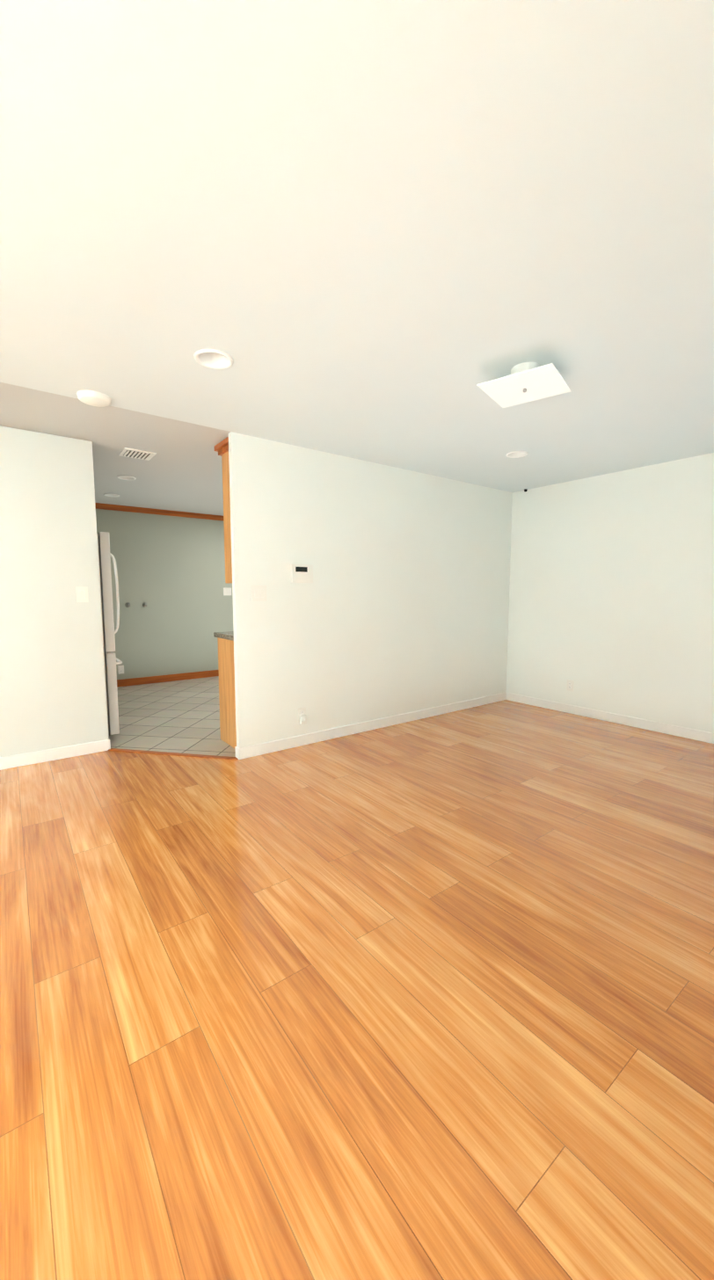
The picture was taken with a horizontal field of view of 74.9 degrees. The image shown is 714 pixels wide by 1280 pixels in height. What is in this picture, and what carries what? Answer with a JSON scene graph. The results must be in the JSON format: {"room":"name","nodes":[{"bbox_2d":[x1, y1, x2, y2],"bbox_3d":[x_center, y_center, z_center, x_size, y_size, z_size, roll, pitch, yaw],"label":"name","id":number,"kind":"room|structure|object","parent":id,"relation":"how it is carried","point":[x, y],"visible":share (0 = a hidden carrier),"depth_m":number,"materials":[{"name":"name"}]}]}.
{"room":"empty living room","nodes":[
{"label":"empty living room","id":0,"kind":"room"},
{"bbox_2d":[0,425,108,756],"bbox_3d":[-3.306,-0.222,2.811,3.105,2.440,0.100,-4,7,-37],"label":"wall","id":1,"kind":"structure","parent":0,"point":[52,683],"depth_m":3.49,"materials":[{"name":"paint"}]},
{"bbox_2d":[0,737,110,770],"bbox_3d":[-3.270,0.950,2.892,3.118,0.092,0.023,-4,7,-37],"label":"baseboard","id":2,"kind":"structure","parent":1,"relation":"attached to","point":[10,761],"depth_m":3.58,"materials":[{"name":"white wood"}]},
{"bbox_2d":[75,586,88,602],"bbox_3d":[-2.131,-0.353,3.615,0.080,0.120,0.010,-4,7,-37],"label":"light switch","id":3,"kind":"object","parent":1,"relation":"attached to","point":[82,593],"visible":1,"depth_m":3.61,"materials":[{"name":"white plastic"}]},
{"bbox_2d":[95,509,233,679],"bbox_3d":[-2.243,-0.653,7.079,5.160,2.444,0.100,-4,7,-37],"label":"wall","id":4,"kind":"structure","parent":0,"point":[170,570],"depth_m":6.66,"materials":[{"name":"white paint"}]},
{"bbox_2d":[117,665,123,674],"bbox_3d":[-3.226,0.405,6.375,0.072,0.116,0.008,-4,7,-37],"label":"electrical outlet","id":5,"kind":"object","parent":4,"relation":"attached to","point":[120,669],"visible":1,"depth_m":6.37,"materials":[{"name":"white plastic"}]},
{"bbox_2d":[124,602,146,607],"bbox_3d":[-3.026,-0.482,6.404,0.279,0.064,0.060,-4,7,-37],"label":"hook rail","id":6,"kind":"object","parent":4,"relation":"attached to","point":[127,605],"visible":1,"depth_m":6.37,"materials":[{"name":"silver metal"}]},
{"bbox_2d":[94,502,223,687],"bbox_3d":[-2.276,-0.645,6.980,4.788,2.440,0.020,-4,7,-37],"label":"trim","id":7,"kind":"structure","parent":4,"relation":"attached to","point":[134,681],"depth_m":6.62,"materials":[{"name":"brown wood"}]},
{"bbox_2d":[223,587,231,595],"bbox_3d":[-1.997,-0.747,7.186,0.125,0.120,0.010,-4,7,-37],"label":"light switch","id":8,"kind":"object","parent":4,"relation":"attached to","point":[227,591],"visible":1,"depth_m":7.18,"materials":[{"name":"white plastic"}]},
{"bbox_2d":[109,676,235,756],"bbox_3d":[-1.149,0.737,5.756,5.160,0.064,3.742,-4,7,-37],"label":"floor","id":9,"kind":"structure","parent":0,"point":[181,716],"depth_m":4.76,"materials":[{"name":"beige tile"}]},
{"bbox_2d":[96,531,122,737],"bbox_3d":[-2.609,-0.039,4.192,0.769,1.800,0.910,-4,7,-37],"label":"fridge","id":10,"kind":"object","parent":9,"relation":"on","point":[108,630],"visible":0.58,"depth_m":4.00,"materials":[{"name":"white metal"}]},
{"bbox_2d":[217,638,236,749],"bbox_3d":[-0.861,0.429,4.001,0.478,0.905,0.539,-4,7,-37],"label":"base cabinet","id":11,"kind":"object","parent":9,"relation":"on","point":[226,670],"depth_m":3.90,"materials":[{"name":"brown wood"}]},
{"bbox_2d":[213,631,233,641],"bbox_3d":[0.265,-0.125,4.803,3.344,0.039,0.549,-4,7,-37],"label":"countertop","id":12,"kind":"structure","parent":11,"relation":"on","point":[229,635],"depth_m":3.87,"materials":[{"name":"grey stone"}]},
{"bbox_2d":[0,699,713,1279],"bbox_3d":[2.156,0.967,3.487,12.700,0.060,6.000,-4,7,-37],"label":"floor","id":13,"kind":"structure","parent":0,"point":[427,999],"depth_m":1.44,"materials":[{"name":"brown wood"}]},
{"bbox_2d":[107,748,238,760],"bbox_3d":[-1.475,0.909,3.718,1.140,0.009,0.044,1,6,11],"label":"trim","id":14,"kind":"structure","parent":13,"relation":"on","point":[175,753],"depth_m":3.71,"materials":[{"name":"brown wood"}]},
{"bbox_2d":[0,0,713,516],"bbox_3d":[-0.994,-1.531,3.232,7.660,0.080,7.580,-4,7,-37],"label":"ceiling","id":15,"kind":"structure","parent":0,"point":[390,232],"depth_m":1.50,"materials":[{"name":"paint"}]},
{"bbox_2d":[76,390,111,407],"bbox_3d":[-1.558,-1.429,2.766,0.180,0.030,0.180,-4,7,-37],"label":"recessed light","id":16,"kind":"object","parent":15,"relation":"attached to","point":[94,398],"visible":1,"depth_m":2.73,"materials":[{"name":"white plastic"}]},
{"bbox_2d":[103,493,119,496],"bbox_3d":[-2.910,-1.754,5.529,0.170,0.084,0.170,-4,7,-37],"label":"recessed light","id":17,"kind":"object","parent":15,"relation":"in","point":[110,495],"visible":0.5,"depth_m":5.56,"materials":[{"name":"grey plastic"}]},
{"bbox_2d":[116,475,136,479],"bbox_3d":[-2.321,-1.670,4.695,0.170,0.084,0.170,-4,7,-37],"label":"recessed light","id":18,"kind":"object","parent":15,"relation":"in","point":[126,477],"visible":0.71,"depth_m":4.73,"materials":[{"name":"grey plastic"}]},
{"bbox_2d":[118,447,156,460],"bbox_3d":[-1.840,-1.554,3.907,0.240,0.016,0.240,-4,7,-37],"label":"ceiling vent","id":19,"kind":"object","parent":15,"relation":"in","point":[132,453],"visible":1,"depth_m":3.88,"materials":[{"name":"white plastic"}]},
{"bbox_2d":[194,349,233,369],"bbox_3d":[-0.710,-1.431,2.314,0.190,0.084,0.190,-4,7,-37],"label":"recessed light","id":20,"kind":"object","parent":15,"relation":"in","point":[214,359],"visible":0.67,"depth_m":2.36,"materials":[{"name":"white plastic"}]},
{"bbox_2d":[506,450,528,458],"bbox_3d":[1.341,-1.591,3.901,0.176,0.084,0.176,-4,7,-37],"label":"recessed light","id":21,"kind":"object","parent":15,"relation":"in","point":[516,454],"visible":0.67,"depth_m":3.95,"materials":[{"name":"grey plastic"}]},
{"bbox_2d":[477,361,571,407],"bbox_3d":[0.875,-1.350,2.424,0.370,0.118,0.370,4,7,37],"label":"flush-mount light","id":22,"kind":"object","parent":15,"relation":"attached to","point":[523,382],"visible":1,"depth_m":2.39,"materials":[{"name":"white plastic"}]},
{"bbox_2d":[228,431,512,748],"bbox_3d":[0.478,-0.397,4.557,3.513,2.440,0.050,-4,7,-37],"label":"wall","id":23,"kind":"structure","parent":0,"point":[399,605],"depth_m":4.16,"materials":[{"name":"paint"}]},
{"bbox_2d":[218,443,232,583],"bbox_3d":[-0.800,-0.984,3.769,0.468,1.044,0.324,-4,7,-37],"label":"upper cabinet","id":24,"kind":"object","parent":23,"relation":"attached to","point":[221,448],"depth_m":3.68,"materials":[{"name":"brown wood"}]},
{"bbox_2d":[290,564,312,582],"bbox_3d":[-0.447,-0.538,3.791,0.195,0.150,0.032,-4,7,-37],"label":"thermostat","id":25,"kind":"object","parent":23,"relation":"attached to","point":[301,573],"visible":0.98,"depth_m":3.77,"materials":[{"name":"white plastic"}]},
{"bbox_2d":[298,706,306,724],"bbox_3d":[-0.449,0.637,3.898,0.072,0.133,0.048,-4,7,-37],"label":"electrical outlet","id":26,"kind":"object","parent":23,"relation":"attached to","point":[301,716],"visible":1,"depth_m":3.90,"materials":[{"name":"white plastic"}]},
{"bbox_2d":[234,691,506,759],"bbox_3d":[0.439,0.777,4.616,3.406,0.092,0.030,-4,7,-37],"label":"baseboard","id":27,"kind":"structure","parent":23,"relation":"attached to","point":[267,747],"depth_m":4.26,"materials":[{"name":"white wood"}]},
{"bbox_2d":[506,452,713,733],"bbox_3d":[3.004,-0.344,4.024,0.120,2.440,3.843,-4,7,-37],"label":"wall","id":28,"kind":"structure","parent":0,"point":[611,599],"depth_m":4.52,"materials":[{"name":"paint"}]},
{"bbox_2d":[566,679,574,690],"bbox_3d":[2.274,0.485,4.974,0.008,0.116,0.072,-4,7,-37],"label":"outlet","id":29,"kind":"object","parent":28,"relation":"attached to","point":[570,686],"visible":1,"depth_m":4.97,"materials":[{"name":"white plastic"}]},
{"bbox_2d":[506,691,713,743],"bbox_3d":[2.559,0.776,4.621,0.013,0.092,2.449,-4,7,-37],"label":"baseboard","id":30,"kind":"structure","parent":28,"relation":"attached to","point":[698,735],"depth_m":4.58,"materials":[{"name":"white wood"}]}
]}

